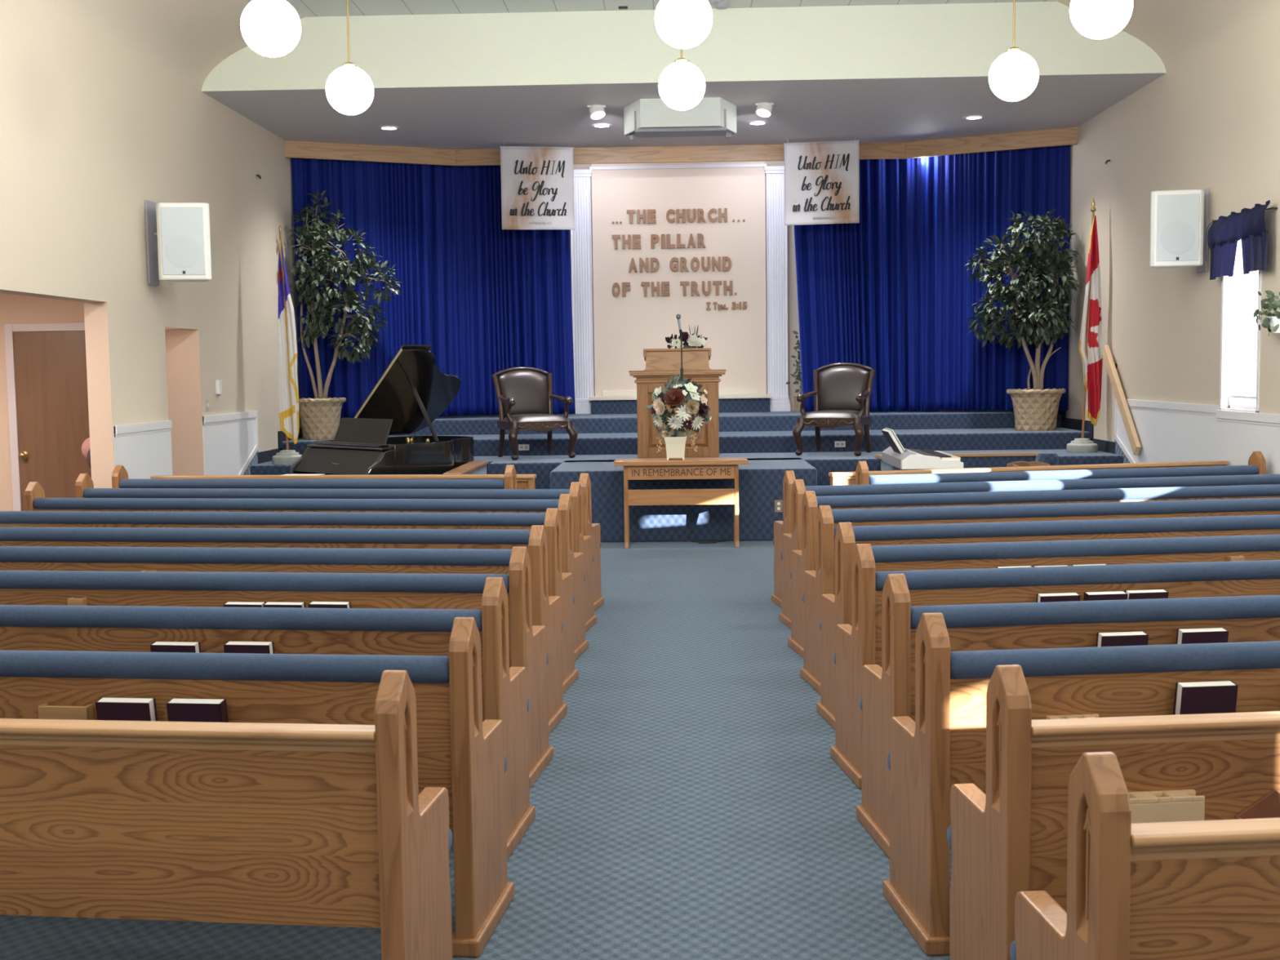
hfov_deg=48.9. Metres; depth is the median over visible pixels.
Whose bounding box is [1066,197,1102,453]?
flag
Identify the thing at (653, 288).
letter
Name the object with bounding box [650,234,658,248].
letter
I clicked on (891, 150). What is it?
trim
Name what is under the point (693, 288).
letter
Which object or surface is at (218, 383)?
thermostat
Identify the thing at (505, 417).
seat cushion
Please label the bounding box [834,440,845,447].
power outlet
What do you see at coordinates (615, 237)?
letter
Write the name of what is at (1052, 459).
trim
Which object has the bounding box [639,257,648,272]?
letter
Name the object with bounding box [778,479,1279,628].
pew
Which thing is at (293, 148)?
trim
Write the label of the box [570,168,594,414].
pilaster
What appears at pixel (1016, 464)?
wooden chair
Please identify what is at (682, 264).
letter
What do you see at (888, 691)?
pew
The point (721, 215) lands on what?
letter
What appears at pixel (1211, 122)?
wall
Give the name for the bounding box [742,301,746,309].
letter
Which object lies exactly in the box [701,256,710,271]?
letter
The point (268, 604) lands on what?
hymnal
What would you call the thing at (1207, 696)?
hymnal
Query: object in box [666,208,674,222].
letter
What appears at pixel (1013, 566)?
hymnal
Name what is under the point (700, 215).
letter
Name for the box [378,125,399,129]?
recessed light
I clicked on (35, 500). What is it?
pew
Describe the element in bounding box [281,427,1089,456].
step
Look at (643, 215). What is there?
letter
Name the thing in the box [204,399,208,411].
light switch
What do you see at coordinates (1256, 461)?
pew
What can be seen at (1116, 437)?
trim
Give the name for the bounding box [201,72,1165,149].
ceiling
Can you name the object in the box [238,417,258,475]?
trim
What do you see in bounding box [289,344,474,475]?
grand piano
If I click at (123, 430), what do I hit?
trim rail
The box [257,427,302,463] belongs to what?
baseboard
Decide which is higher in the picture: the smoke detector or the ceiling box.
the smoke detector
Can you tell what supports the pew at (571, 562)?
on the floor
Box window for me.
[1215,240,1279,426]
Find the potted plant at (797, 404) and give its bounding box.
[786,330,802,412]
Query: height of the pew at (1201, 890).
1.014 m
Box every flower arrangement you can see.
[645,374,711,460]
[665,324,707,348]
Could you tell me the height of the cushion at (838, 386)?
0.570 m
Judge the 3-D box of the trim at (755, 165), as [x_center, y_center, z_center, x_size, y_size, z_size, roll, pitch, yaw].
[0.530,-4.364,19.602,2.475,0.045,0.060,-1,4,2]
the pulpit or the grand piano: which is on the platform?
the pulpit
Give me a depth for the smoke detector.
13.96 m
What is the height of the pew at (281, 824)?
1.014 m
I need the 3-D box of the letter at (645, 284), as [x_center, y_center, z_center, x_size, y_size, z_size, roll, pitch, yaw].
[0.077,-2.678,19.735,0.112,0.200,0.042,-1,4,2]
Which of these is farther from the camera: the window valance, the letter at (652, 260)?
the letter at (652, 260)
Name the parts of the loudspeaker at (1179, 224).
wall plate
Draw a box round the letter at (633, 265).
[628,257,637,272]
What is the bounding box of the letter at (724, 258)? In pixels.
[722,256,731,271]
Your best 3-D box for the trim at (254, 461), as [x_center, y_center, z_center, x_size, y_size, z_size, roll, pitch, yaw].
[-4.417,0.157,15.458,0.012,0.900,1.550,-1,4,2]
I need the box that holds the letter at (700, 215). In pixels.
[697,208,706,222]
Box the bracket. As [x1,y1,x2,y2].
[618,6,627,9]
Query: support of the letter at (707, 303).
attached to the wall panel
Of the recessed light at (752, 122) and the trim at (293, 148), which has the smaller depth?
the recessed light at (752, 122)
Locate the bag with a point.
(86, 450)
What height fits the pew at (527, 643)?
1.014 m
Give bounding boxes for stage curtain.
[291,158,431,418]
[425,164,575,416]
[793,155,937,412]
[934,145,1070,410]
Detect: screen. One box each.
[150,474,536,488]
[828,460,1229,485]
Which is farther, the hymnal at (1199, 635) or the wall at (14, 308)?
the wall at (14, 308)
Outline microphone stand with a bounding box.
[675,314,725,543]
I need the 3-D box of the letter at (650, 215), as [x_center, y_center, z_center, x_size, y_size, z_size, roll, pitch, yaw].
[0.164,-3.684,19.654,0.116,0.190,0.042,-1,4,2]
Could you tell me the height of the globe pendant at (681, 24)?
1.677 m
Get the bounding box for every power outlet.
[518,444,528,450]
[774,500,782,512]
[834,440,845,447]
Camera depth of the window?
12.37 m
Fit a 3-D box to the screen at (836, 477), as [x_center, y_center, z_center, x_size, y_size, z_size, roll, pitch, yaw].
[3.406,0.321,12.146,3.721,0.878,0.102,-2,5,-12]
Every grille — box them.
[160,207,205,275]
[1155,193,1199,261]
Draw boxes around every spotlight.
[586,104,605,119]
[755,102,773,116]
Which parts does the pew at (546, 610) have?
panel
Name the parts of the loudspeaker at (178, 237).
wall plate, bracket arm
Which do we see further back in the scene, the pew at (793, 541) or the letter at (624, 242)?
the letter at (624, 242)
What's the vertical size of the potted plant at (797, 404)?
1.145 m
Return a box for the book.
[880,427,904,453]
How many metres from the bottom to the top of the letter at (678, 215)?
0.190 m
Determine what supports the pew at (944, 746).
on the floor
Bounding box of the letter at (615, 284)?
[612,282,620,297]
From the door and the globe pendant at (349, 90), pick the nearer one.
the globe pendant at (349, 90)
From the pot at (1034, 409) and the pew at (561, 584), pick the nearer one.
the pew at (561, 584)
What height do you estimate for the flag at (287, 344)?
2.710 m
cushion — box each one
[497,369,548,417]
[502,413,568,422]
[799,409,866,417]
[817,365,870,411]
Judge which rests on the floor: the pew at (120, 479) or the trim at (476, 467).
the pew at (120, 479)
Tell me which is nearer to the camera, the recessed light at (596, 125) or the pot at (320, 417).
the recessed light at (596, 125)
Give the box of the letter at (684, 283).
[680,281,688,295]
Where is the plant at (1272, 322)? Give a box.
[1253,289,1279,335]
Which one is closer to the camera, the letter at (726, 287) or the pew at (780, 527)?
the pew at (780, 527)
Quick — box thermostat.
[215,380,222,395]
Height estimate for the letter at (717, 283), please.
0.200 m
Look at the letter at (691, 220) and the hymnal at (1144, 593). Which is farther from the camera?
the letter at (691, 220)
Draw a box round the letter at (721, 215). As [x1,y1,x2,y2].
[718,208,727,222]
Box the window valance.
[1205,200,1277,279]
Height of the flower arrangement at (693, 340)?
0.273 m
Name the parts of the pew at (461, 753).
panel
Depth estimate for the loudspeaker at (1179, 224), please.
12.91 m
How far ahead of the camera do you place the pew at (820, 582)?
7.63 m
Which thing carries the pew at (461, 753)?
on the floor
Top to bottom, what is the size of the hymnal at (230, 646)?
0.219 m
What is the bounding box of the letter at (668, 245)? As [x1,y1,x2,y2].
[666,234,675,248]
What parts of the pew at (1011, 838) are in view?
panel, rail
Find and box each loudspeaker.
[144,200,211,285]
[1150,188,1208,272]
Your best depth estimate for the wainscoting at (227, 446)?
14.36 m
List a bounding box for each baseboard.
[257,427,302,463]
[1057,410,1115,453]
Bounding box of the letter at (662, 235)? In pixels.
[661,234,664,248]
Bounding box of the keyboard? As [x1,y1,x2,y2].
[881,446,963,469]
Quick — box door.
[4,322,91,511]
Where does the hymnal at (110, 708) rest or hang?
in the pew at (461, 753)
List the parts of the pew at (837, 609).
panel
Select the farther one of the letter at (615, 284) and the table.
the letter at (615, 284)
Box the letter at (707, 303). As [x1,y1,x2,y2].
[706,302,711,310]
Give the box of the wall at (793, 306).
[569,160,802,411]
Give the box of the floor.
[0,540,951,959]
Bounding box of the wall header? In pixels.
[201,1,1165,91]
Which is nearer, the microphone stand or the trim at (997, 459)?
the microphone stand
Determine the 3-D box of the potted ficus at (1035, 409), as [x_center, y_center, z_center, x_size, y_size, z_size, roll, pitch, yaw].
[4.687,-1.962,17.285,1.395,2.715,0.951,-1,4,2]
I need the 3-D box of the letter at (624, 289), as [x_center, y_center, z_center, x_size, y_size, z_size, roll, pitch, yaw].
[-0.194,-2.675,19.742,0.112,0.200,0.042,-1,4,2]
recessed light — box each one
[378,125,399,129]
[591,123,612,127]
[746,120,768,124]
[963,115,985,119]
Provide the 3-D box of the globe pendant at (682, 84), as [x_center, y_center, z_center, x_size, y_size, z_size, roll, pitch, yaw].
[0.310,-3.660,10.672,0.358,1.677,0.358,-1,4,2]
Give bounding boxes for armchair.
[491,367,577,460]
[792,362,875,456]
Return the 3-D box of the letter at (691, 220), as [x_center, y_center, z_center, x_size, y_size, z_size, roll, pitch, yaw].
[0.718,-3.690,19.639,0.117,0.190,0.042,-1,4,2]
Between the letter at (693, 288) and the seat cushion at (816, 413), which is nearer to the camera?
the seat cushion at (816, 413)
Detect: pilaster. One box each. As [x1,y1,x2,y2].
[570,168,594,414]
[764,165,790,412]
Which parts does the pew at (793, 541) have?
panel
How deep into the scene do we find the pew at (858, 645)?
5.92 m
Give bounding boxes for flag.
[272,224,302,465]
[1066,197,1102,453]
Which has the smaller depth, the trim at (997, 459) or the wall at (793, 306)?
the trim at (997, 459)
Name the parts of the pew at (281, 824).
rail, panel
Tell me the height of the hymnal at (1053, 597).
0.230 m
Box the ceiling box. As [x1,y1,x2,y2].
[623,97,736,140]
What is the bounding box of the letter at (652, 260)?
[650,257,659,271]
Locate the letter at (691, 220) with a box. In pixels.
[687,208,695,222]
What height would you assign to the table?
0.862 m
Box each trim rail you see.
[113,410,257,437]
[1115,398,1219,415]
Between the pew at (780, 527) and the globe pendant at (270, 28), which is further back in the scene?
the pew at (780, 527)
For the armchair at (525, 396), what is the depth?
16.76 m
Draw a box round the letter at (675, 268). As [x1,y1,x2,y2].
[669,257,678,271]
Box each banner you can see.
[499,143,574,229]
[783,140,859,225]
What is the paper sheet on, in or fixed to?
on the screen at (523, 481)
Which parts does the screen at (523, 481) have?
rail, panel, post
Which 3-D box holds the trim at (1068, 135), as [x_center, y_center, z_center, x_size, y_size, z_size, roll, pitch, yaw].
[4.426,-4.264,17.802,2.174,0.210,0.051,2,5,27]
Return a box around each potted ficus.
[288,188,401,439]
[964,208,1079,431]
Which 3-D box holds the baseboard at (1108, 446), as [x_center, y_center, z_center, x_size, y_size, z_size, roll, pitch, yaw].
[5.431,-0.719,17.870,0.015,0.536,3.980,-1,4,2]
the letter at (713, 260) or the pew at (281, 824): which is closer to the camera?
the pew at (281, 824)
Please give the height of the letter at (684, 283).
0.200 m
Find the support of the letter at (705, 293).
attached to the wall panel
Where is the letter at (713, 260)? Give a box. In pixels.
[711,256,720,271]
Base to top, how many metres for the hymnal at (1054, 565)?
0.222 m
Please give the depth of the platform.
14.33 m
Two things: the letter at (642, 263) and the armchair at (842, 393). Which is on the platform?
the armchair at (842, 393)
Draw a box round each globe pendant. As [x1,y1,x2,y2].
[240,0,301,57]
[325,0,373,115]
[654,0,712,48]
[658,48,705,110]
[988,0,1039,101]
[1069,0,1133,39]
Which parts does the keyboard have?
control panel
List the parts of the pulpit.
crown moulding, raised panel, frame, moulding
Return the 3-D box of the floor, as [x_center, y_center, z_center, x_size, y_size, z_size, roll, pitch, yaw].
[-1.238,1.284,6.255,13.150,0.001,20.200,-1,4,2]
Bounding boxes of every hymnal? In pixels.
[95,697,157,721]
[150,641,200,653]
[165,697,228,722]
[223,601,265,607]
[223,640,274,653]
[262,601,305,607]
[307,601,351,608]
[995,565,1032,568]
[1032,564,1067,566]
[1035,592,1080,602]
[1071,564,1106,565]
[1083,591,1128,600]
[1095,631,1148,647]
[1124,589,1168,599]
[1173,680,1238,715]
[1175,626,1228,644]
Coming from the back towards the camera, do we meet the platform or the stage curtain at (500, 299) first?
the stage curtain at (500, 299)
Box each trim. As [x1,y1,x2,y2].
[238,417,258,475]
[243,449,257,475]
[284,140,455,165]
[443,460,488,474]
[454,142,906,166]
[589,163,767,169]
[875,452,1042,468]
[876,454,911,471]
[905,126,1077,158]
[1035,453,1058,465]
[1114,404,1134,462]
[1114,439,1129,463]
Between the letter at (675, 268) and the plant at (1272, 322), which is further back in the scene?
the letter at (675, 268)
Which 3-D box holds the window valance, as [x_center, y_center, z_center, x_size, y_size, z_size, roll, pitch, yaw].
[5.172,-2.054,12.200,0.129,0.577,1.414,-1,4,2]
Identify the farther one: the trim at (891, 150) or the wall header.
the trim at (891, 150)
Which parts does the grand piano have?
lid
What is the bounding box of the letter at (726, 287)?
[724,280,733,295]
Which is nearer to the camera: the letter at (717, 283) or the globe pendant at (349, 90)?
the globe pendant at (349, 90)
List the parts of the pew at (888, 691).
panel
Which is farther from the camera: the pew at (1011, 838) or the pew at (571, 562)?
the pew at (571, 562)
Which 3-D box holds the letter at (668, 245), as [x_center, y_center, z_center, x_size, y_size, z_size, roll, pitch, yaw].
[0.433,-3.341,19.674,0.115,0.197,0.042,-1,4,2]
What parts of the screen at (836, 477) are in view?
post, panel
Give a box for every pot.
[298,397,346,439]
[1006,388,1066,431]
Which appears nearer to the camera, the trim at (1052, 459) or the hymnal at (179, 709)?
the hymnal at (179, 709)
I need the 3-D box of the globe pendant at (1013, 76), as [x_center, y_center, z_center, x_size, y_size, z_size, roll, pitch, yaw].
[2.752,-3.639,10.338,0.358,1.677,0.358,-1,4,2]
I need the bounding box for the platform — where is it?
[250,448,1123,542]
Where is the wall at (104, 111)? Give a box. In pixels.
[0,0,305,488]
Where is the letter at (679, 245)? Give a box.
[676,233,685,248]
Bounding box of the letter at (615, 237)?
[612,235,620,248]
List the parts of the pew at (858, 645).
panel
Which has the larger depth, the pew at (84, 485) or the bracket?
the bracket
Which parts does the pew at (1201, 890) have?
panel, rail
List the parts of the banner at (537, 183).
rod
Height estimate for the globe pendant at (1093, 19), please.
1.677 m
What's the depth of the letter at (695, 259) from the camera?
19.67 m
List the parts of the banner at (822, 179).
rod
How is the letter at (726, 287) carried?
attached to the wall panel
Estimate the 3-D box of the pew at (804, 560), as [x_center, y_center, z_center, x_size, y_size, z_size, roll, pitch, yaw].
[2.971,0.514,8.864,4.056,1.014,0.571,-1,4,-7]
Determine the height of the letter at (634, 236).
0.197 m
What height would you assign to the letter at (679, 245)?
0.197 m
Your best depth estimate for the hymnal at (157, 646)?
5.11 m
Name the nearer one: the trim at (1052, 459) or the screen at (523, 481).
the screen at (523, 481)
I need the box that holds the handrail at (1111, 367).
[1102,344,1141,455]
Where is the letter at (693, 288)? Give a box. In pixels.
[691,280,699,295]
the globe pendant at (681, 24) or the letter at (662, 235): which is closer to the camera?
the globe pendant at (681, 24)
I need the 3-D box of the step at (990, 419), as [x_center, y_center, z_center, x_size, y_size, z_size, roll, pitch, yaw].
[0.574,-0.471,19.163,9.800,0.840,1.800,-1,4,2]
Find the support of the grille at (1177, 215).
attached to the loudspeaker at (1179, 224)
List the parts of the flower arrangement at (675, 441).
planter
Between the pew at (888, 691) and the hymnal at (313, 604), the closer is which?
the pew at (888, 691)
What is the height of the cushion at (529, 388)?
0.570 m
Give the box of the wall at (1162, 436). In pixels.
[1116,407,1217,462]
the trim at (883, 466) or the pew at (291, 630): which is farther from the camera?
the trim at (883, 466)
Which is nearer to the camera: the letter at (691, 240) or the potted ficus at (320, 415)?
the potted ficus at (320, 415)
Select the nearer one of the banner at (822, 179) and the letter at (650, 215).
the banner at (822, 179)
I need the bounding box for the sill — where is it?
[589,388,771,400]
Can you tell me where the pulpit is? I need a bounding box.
[628,347,726,458]
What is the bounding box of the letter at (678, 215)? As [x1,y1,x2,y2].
[676,208,684,222]
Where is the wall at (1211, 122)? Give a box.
[1057,0,1279,452]
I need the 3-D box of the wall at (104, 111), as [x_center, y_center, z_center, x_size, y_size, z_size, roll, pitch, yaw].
[-4.392,-1.528,8.226,1.700,5.385,24.400,-1,4,2]
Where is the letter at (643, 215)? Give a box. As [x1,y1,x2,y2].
[636,209,645,223]
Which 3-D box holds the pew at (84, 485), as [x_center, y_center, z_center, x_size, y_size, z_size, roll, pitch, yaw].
[-2.314,0.444,10.677,4.056,1.014,0.571,0,5,10]
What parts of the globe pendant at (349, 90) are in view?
rod, globe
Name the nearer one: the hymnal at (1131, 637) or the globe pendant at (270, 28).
the hymnal at (1131, 637)
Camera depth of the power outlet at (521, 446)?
17.06 m
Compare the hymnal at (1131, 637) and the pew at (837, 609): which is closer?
the hymnal at (1131, 637)
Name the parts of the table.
leg, leg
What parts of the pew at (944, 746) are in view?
panel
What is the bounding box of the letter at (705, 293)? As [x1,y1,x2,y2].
[702,280,711,295]
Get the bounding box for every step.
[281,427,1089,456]
[339,409,1062,435]
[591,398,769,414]
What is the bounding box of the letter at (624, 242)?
[622,234,631,248]
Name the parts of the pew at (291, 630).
panel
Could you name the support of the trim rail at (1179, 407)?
attached to the wall at (1211, 122)
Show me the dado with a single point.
(1236, 442)
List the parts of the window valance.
rod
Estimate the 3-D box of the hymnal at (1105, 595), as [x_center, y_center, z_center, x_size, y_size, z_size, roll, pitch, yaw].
[1.947,0.582,5.902,0.172,0.230,0.075,-1,4,-6]
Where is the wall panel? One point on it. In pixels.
(624, 326)
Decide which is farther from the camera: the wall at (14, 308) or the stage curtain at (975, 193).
the stage curtain at (975, 193)
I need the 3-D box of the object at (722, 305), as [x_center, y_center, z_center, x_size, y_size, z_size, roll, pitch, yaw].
[1.166,-2.427,19.733,0.071,0.079,0.028,-1,4,2]
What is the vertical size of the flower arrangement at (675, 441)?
0.821 m
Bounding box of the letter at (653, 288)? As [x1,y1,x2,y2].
[651,281,659,296]
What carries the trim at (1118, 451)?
attached to the wall at (1211, 122)
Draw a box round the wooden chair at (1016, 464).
[1006,461,1049,466]
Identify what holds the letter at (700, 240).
attached to the wall panel
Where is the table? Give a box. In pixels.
[613,457,747,548]
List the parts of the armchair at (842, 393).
leg, arm, leg, crest rail, leg, arm, leg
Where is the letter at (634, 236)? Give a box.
[632,234,640,248]
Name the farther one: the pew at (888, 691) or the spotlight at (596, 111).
the spotlight at (596, 111)
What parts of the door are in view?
knob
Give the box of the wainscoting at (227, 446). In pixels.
[113,416,256,479]
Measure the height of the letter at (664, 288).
0.200 m
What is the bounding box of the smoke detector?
[713,0,729,9]
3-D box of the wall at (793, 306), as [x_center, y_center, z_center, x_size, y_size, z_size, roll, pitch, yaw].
[0.577,-2.146,19.935,9.800,4.660,0.001,-1,4,2]
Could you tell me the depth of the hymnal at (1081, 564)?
6.76 m
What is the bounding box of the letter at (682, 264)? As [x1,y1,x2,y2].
[680,257,688,271]
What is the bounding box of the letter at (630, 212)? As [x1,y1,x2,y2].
[626,209,635,223]
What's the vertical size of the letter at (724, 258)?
0.200 m
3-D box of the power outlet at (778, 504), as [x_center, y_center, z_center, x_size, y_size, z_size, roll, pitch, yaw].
[1.408,0.265,14.277,0.080,0.124,0.009,-1,4,2]
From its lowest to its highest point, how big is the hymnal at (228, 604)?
0.214 m
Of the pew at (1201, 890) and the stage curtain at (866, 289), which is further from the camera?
the stage curtain at (866, 289)
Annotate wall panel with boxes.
[591,161,766,395]
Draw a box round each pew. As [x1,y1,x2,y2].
[0,493,588,660]
[0,508,578,693]
[0,524,567,734]
[0,546,553,788]
[0,577,535,860]
[0,617,514,957]
[0,670,452,959]
[23,481,596,631]
[75,473,604,611]
[111,464,516,488]
[771,470,1279,608]
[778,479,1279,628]
[787,490,1279,657]
[800,505,1279,693]
[816,521,1279,729]
[830,543,1279,789]
[855,451,1266,484]
[856,573,1279,858]
[882,612,1279,955]
[946,664,1279,959]
[1009,751,1279,959]
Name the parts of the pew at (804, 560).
panel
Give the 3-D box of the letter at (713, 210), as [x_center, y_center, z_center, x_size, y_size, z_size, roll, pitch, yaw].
[1.011,-3.693,19.630,0.117,0.190,0.042,-1,4,2]
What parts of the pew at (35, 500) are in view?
panel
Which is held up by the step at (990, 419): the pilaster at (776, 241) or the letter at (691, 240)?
the pilaster at (776, 241)
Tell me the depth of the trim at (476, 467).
14.86 m
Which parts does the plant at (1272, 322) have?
wall pot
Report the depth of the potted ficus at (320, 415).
17.40 m
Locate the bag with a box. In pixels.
[81,437,91,469]
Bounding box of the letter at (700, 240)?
[697,233,706,248]
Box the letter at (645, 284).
[641,281,649,296]
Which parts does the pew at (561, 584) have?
panel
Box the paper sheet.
[280,474,322,475]
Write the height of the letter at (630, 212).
0.190 m
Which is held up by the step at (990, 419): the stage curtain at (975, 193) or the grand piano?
the stage curtain at (975, 193)
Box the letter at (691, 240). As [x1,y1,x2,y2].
[687,233,695,248]
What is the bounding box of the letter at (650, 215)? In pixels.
[647,208,656,223]
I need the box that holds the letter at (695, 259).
[690,257,699,271]
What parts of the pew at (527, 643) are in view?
panel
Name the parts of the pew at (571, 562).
panel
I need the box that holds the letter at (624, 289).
[622,282,630,297]
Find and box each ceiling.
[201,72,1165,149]
[288,0,1057,17]
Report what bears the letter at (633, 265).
attached to the wall panel
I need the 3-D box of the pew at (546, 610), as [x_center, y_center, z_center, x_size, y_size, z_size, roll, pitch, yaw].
[-2.420,0.715,7.235,4.056,1.014,0.571,0,5,9]
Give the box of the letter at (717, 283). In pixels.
[712,280,721,295]
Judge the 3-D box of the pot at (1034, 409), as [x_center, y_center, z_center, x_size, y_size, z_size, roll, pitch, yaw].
[4.915,-0.876,17.460,0.714,0.516,0.714,-1,4,2]
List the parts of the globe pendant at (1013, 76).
globe, rod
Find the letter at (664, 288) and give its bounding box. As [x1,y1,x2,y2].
[661,281,669,296]
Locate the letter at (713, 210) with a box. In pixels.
[708,208,716,222]
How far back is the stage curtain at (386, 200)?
18.22 m
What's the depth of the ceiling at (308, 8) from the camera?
14.04 m
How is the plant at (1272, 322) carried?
attached to the wall at (1211, 122)
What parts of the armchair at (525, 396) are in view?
leg, arm, leg, crest rail, leg, arm, leg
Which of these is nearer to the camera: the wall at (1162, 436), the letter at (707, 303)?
the wall at (1162, 436)
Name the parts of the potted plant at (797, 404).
pot, stem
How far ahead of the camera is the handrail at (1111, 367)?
15.42 m
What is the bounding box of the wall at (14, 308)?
[0,293,84,511]
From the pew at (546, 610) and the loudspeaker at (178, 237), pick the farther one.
the loudspeaker at (178, 237)
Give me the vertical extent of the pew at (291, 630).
1.014 m
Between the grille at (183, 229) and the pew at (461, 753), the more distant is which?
the grille at (183, 229)
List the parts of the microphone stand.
microphone handle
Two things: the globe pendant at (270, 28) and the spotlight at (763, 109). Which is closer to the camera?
the globe pendant at (270, 28)
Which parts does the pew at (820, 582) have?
panel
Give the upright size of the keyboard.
0.950 m

